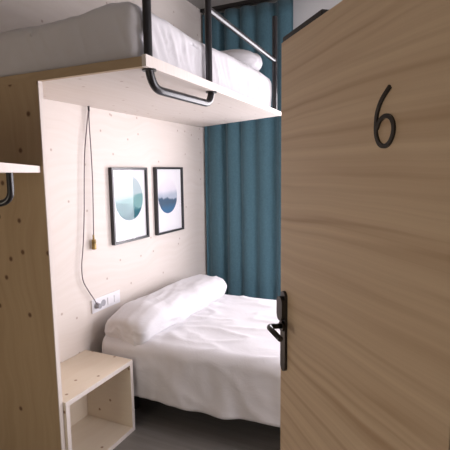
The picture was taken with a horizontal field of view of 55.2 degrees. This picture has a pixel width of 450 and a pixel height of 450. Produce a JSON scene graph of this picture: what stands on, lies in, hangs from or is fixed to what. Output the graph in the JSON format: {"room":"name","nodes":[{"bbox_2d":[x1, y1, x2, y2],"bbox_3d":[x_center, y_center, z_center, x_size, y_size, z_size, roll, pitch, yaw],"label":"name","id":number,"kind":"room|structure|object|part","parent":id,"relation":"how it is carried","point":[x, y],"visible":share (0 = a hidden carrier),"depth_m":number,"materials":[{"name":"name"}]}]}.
{"room":"hostel bedroom","nodes":[
{"label":"hostel bedroom","id":0,"kind":"room"},
{"bbox_2d":[0,0,206,362],"bbox_3d":[-0.857,-0.366,3.478,0.500,3.150,2.580,3,8,25],"label":"wall","id":1,"kind":"structure","parent":0,"point":[139,268],"depth_m":2.95,"materials":[{"name":"brown wood"}]},
{"bbox_2d":[91,290,119,313],"bbox_3d":[-0.829,0.534,3.009,0.014,0.094,0.292,3,8,25],"label":"wall outlet","id":2,"kind":"object","parent":1,"relation":"attached to","point":[112,298],"visible":0.95,"depth_m":3.01,"materials":[{"name":"white plastic"}]},
{"bbox_2d":[107,296,112,304],"bbox_3d":[-0.811,0.530,3.038,0.006,0.052,0.052,3,8,25],"label":"switch","id":3,"kind":"object","parent":2,"relation":"attached to","point":[109,298],"depth_m":3.03,"materials":[{"name":"white plastic"}]},
{"bbox_2d":[114,293,118,301],"bbox_3d":[-0.782,0.522,3.100,0.006,0.052,0.052,3,8,25],"label":"switch","id":4,"kind":"object","parent":2,"relation":"attached to","point":[116,295],"depth_m":3.10,"materials":[{"name":"white plastic"}]},
{"bbox_2d":[108,167,149,244],"bbox_3d":[-0.703,-0.152,3.194,0.031,0.546,0.423,3,8,25],"label":"framed print","id":5,"kind":"object","parent":1,"relation":"attached to","point":[128,186],"visible":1,"depth_m":3.18,"materials":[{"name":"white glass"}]},
{"bbox_2d":[153,167,183,235],"bbox_3d":[-0.475,-0.215,3.683,0.031,0.556,0.425,3,8,25],"label":"framed print","id":6,"kind":"object","parent":1,"relation":"attached to","point":[167,181],"visible":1,"depth_m":3.67,"materials":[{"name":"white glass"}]},
{"bbox_2d":[113,397,279,449],"bbox_3d":[-0.090,1.468,1.735,3.500,0.080,5.500,3,8,25],"label":"floor","id":7,"kind":"structure","parent":0,"point":[158,425],"depth_m":2.71,"materials":[{"name":"grey plastic"}]},
{"bbox_2d":[60,350,134,449],"bbox_3d":[-0.865,1.100,2.550,0.379,0.470,0.556,3,8,25],"label":"nightstand","id":8,"kind":"object","parent":7,"relation":"on","point":[98,388],"visible":0.76,"depth_m":2.69,"materials":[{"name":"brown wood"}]},
{"bbox_3d":[-0.976,1.145,2.313,0.379,0.442,0.026,3,8,25],"label":"panel","id":9,"kind":"part","parent":8,"relation":"part of","materials":[{"name":"brown wood"}]},
{"bbox_3d":[-1.031,1.092,2.627,0.012,0.414,0.504,3,8,25],"label":"panel","id":10,"kind":"part","parent":8,"relation":"part of","materials":[{"name":"brown wood"}]},
{"bbox_3d":[-0.753,1.082,2.790,0.379,0.442,0.026,3,8,25],"label":"panel","id":11,"kind":"part","parent":8,"relation":"part of","materials":[{"name":"brown wood"}]},
{"bbox_2d":[134,396,139,408],"bbox_3d":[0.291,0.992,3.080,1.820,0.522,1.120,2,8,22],"label":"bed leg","id":12,"kind":"object","parent":7,"relation":"on","point":[136,399],"visible":0.03,"depth_m":2.99,"materials":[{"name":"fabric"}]},
{"bbox_2d":[102,294,280,426],"bbox_3d":[0.286,0.867,3.053,1.918,0.398,1.359,3,8,25],"label":"bed","id":13,"kind":"object","parent":12,"relation":"on","point":[222,361],"visible":0.31,"depth_m":2.63,"materials":[{"name":"white fabric"}]},
{"bbox_2d":[105,274,226,345],"bbox_3d":[-0.395,0.601,3.294,0.429,0.244,1.203,3,8,25],"label":"pillow","id":14,"kind":"object","parent":13,"relation":"on","point":[137,321],"visible":0.97,"depth_m":2.97,"materials":[{"name":"white fabric"}]},
{"bbox_2d":[0,0,280,449],"bbox_3d":[-0.454,-0.322,3.081,1.365,3.150,2.244,3,8,25],"label":"bunk bed","id":15,"kind":"object","parent":7,"relation":"on","point":[31,401],"visible":1,"depth_m":2.19,"materials":[{"name":"brown wood"}]},
{"bbox_2d":[0,162,39,206],"bbox_3d":[-1.049,-0.158,1.722,0.681,0.158,1.617,-6,9,-38],"label":"shelf","id":16,"kind":"object","parent":15,"relation":"attached to","point":[9,169],"visible":1,"depth_m":1.53,"materials":[{"name":"beige wood"}]},
{"bbox_3d":[-0.938,-0.123,1.544,0.366,0.129,0.025,-1,7,2],"label":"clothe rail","id":17,"kind":"part","parent":16,"relation":"part of","materials":[{"name":"black metal"}]},
{"bbox_3d":[-1.190,0.339,2.279,0.756,2.056,0.023,3,8,25],"label":"panel","id":18,"kind":"part","parent":15,"relation":"part of","materials":[{"name":"brown wood"}]},
{"bbox_2d":[81,106,101,308],"bbox_3d":[-0.891,-0.091,2.776,0.036,1.334,0.153,3,8,25],"label":"pendant lamp","id":19,"kind":"object","parent":15,"relation":"hanging from","point":[93,241],"visible":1,"depth_m":2.77,"materials":[{"name":"black metal"}]},
{"bbox_3d":[-0.870,-0.335,2.802,0.007,0.806,0.025,3,8,25],"label":"cord","id":20,"kind":"part","parent":19,"relation":"part of","materials":[{"name":"grey fabric"}]},
{"bbox_2d":[0,2,271,106],"bbox_3d":[-0.397,-0.928,2.732,0.902,0.273,1.751,3,8,25],"label":"mattress","id":21,"kind":"object","parent":15,"relation":"on","point":[111,31],"visible":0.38,"depth_m":1.97,"materials":[{"name":"white fabric"}]},
{"bbox_2d":[220,49,261,70],"bbox_3d":[-0.012,-1.217,3.292,0.619,0.185,0.388,4,9,36],"label":"pillow","id":22,"kind":"object","parent":21,"relation":"on","point":[251,59],"visible":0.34,"depth_m":3.07,"materials":[{"name":"white fabric"}]},
{"bbox_3d":[-0.329,-1.206,1.744,0.036,1.070,0.037,3,8,25],"label":"post","id":23,"kind":"part","parent":15,"relation":"part of","materials":[{"name":"black metal"}]},
{"bbox_3d":[-0.194,-0.639,2.056,0.036,0.098,0.611,3,8,25],"label":"grab handle","id":24,"kind":"part","parent":15,"relation":"part of","materials":[{"name":"black metal"}]},
{"bbox_3d":[-0.092,-1.272,2.251,0.036,1.070,0.037,3,8,25],"label":"post","id":25,"kind":"part","parent":15,"relation":"part of","materials":[{"name":"black metal"}]},
{"bbox_3d":[0.144,-1.194,2.767,0.033,0.054,1.111,3,8,25],"label":"guard rail","id":26,"kind":"part","parent":15,"relation":"part of","materials":[{"name":"metal"}]},
{"bbox_3d":[0.378,-1.219,3.272,0.036,0.700,0.037,3,8,25],"label":"post","id":27,"kind":"part","parent":15,"relation":"part of","materials":[{"name":"black metal"}]},
{"bbox_2d":[187,0,277,11],"bbox_3d":[-0.132,-1.737,1.336,3.500,0.080,5.500,3,8,25],"label":"ceiling","id":28,"kind":"structure","parent":0,"point":[199,4],"depth_m":3.90,"materials":[{"name":"paint"}]},
{"bbox_2d":[200,0,268,12],"bbox_3d":[0.948,-1.968,3.518,2.590,0.030,0.030,3,8,25],"label":"rail","id":29,"kind":"object","parent":28,"relation":"attached to","point":[246,2],"visible":1,"depth_m":3.90,"materials":[{"name":"black metal"}]},
{"bbox_2d":[202,0,292,299],"bbox_3d":[0.205,-0.437,4.070,0.886,3.085,0.077,3,8,26],"label":"curtain","id":30,"kind":"object","parent":29,"relation":"hanging from","point":[243,158],"visible":0.62,"depth_m":4.06,"materials":[{"name":"teal fabric"}]},
{"bbox_2d":[219,0,341,29],"bbox_3d":[1.190,-0.439,3.844,2.900,3.150,0.180,3,8,25],"label":"wall","id":31,"kind":"structure","parent":0,"point":[303,10],"depth_m":3.78,"materials":[{"name":"paint"}]},
{"bbox_3d":[0.404,0.520,0.679,0.075,2.050,0.120,3,8,25],"label":"trim","id":32,"kind":"structure","parent":0,"visible":0},
{"bbox_2d":[267,0,449,449],"bbox_3d":[0.267,0.481,1.069,0.111,2.014,0.696,-3,7,-16],"label":"door","id":33,"kind":"structure","parent":32,"relation":"attached to","point":[363,302],"depth_m":0.92,"materials":[{"name":"brown wood"}]},
{"bbox_3d":[0.166,0.321,1.300,0.062,0.022,0.108,-3,7,-16],"label":"lever handle","id":34,"kind":"part","parent":33,"relation":"part of","materials":[{"name":"black metal"}]},
{"bbox_3d":[0.186,0.335,1.355,0.010,0.260,0.035,-3,7,-16],"label":"handle plate","id":35,"kind":"part","parent":33,"relation":"part of","materials":[{"name":"black metal"}]}
]}

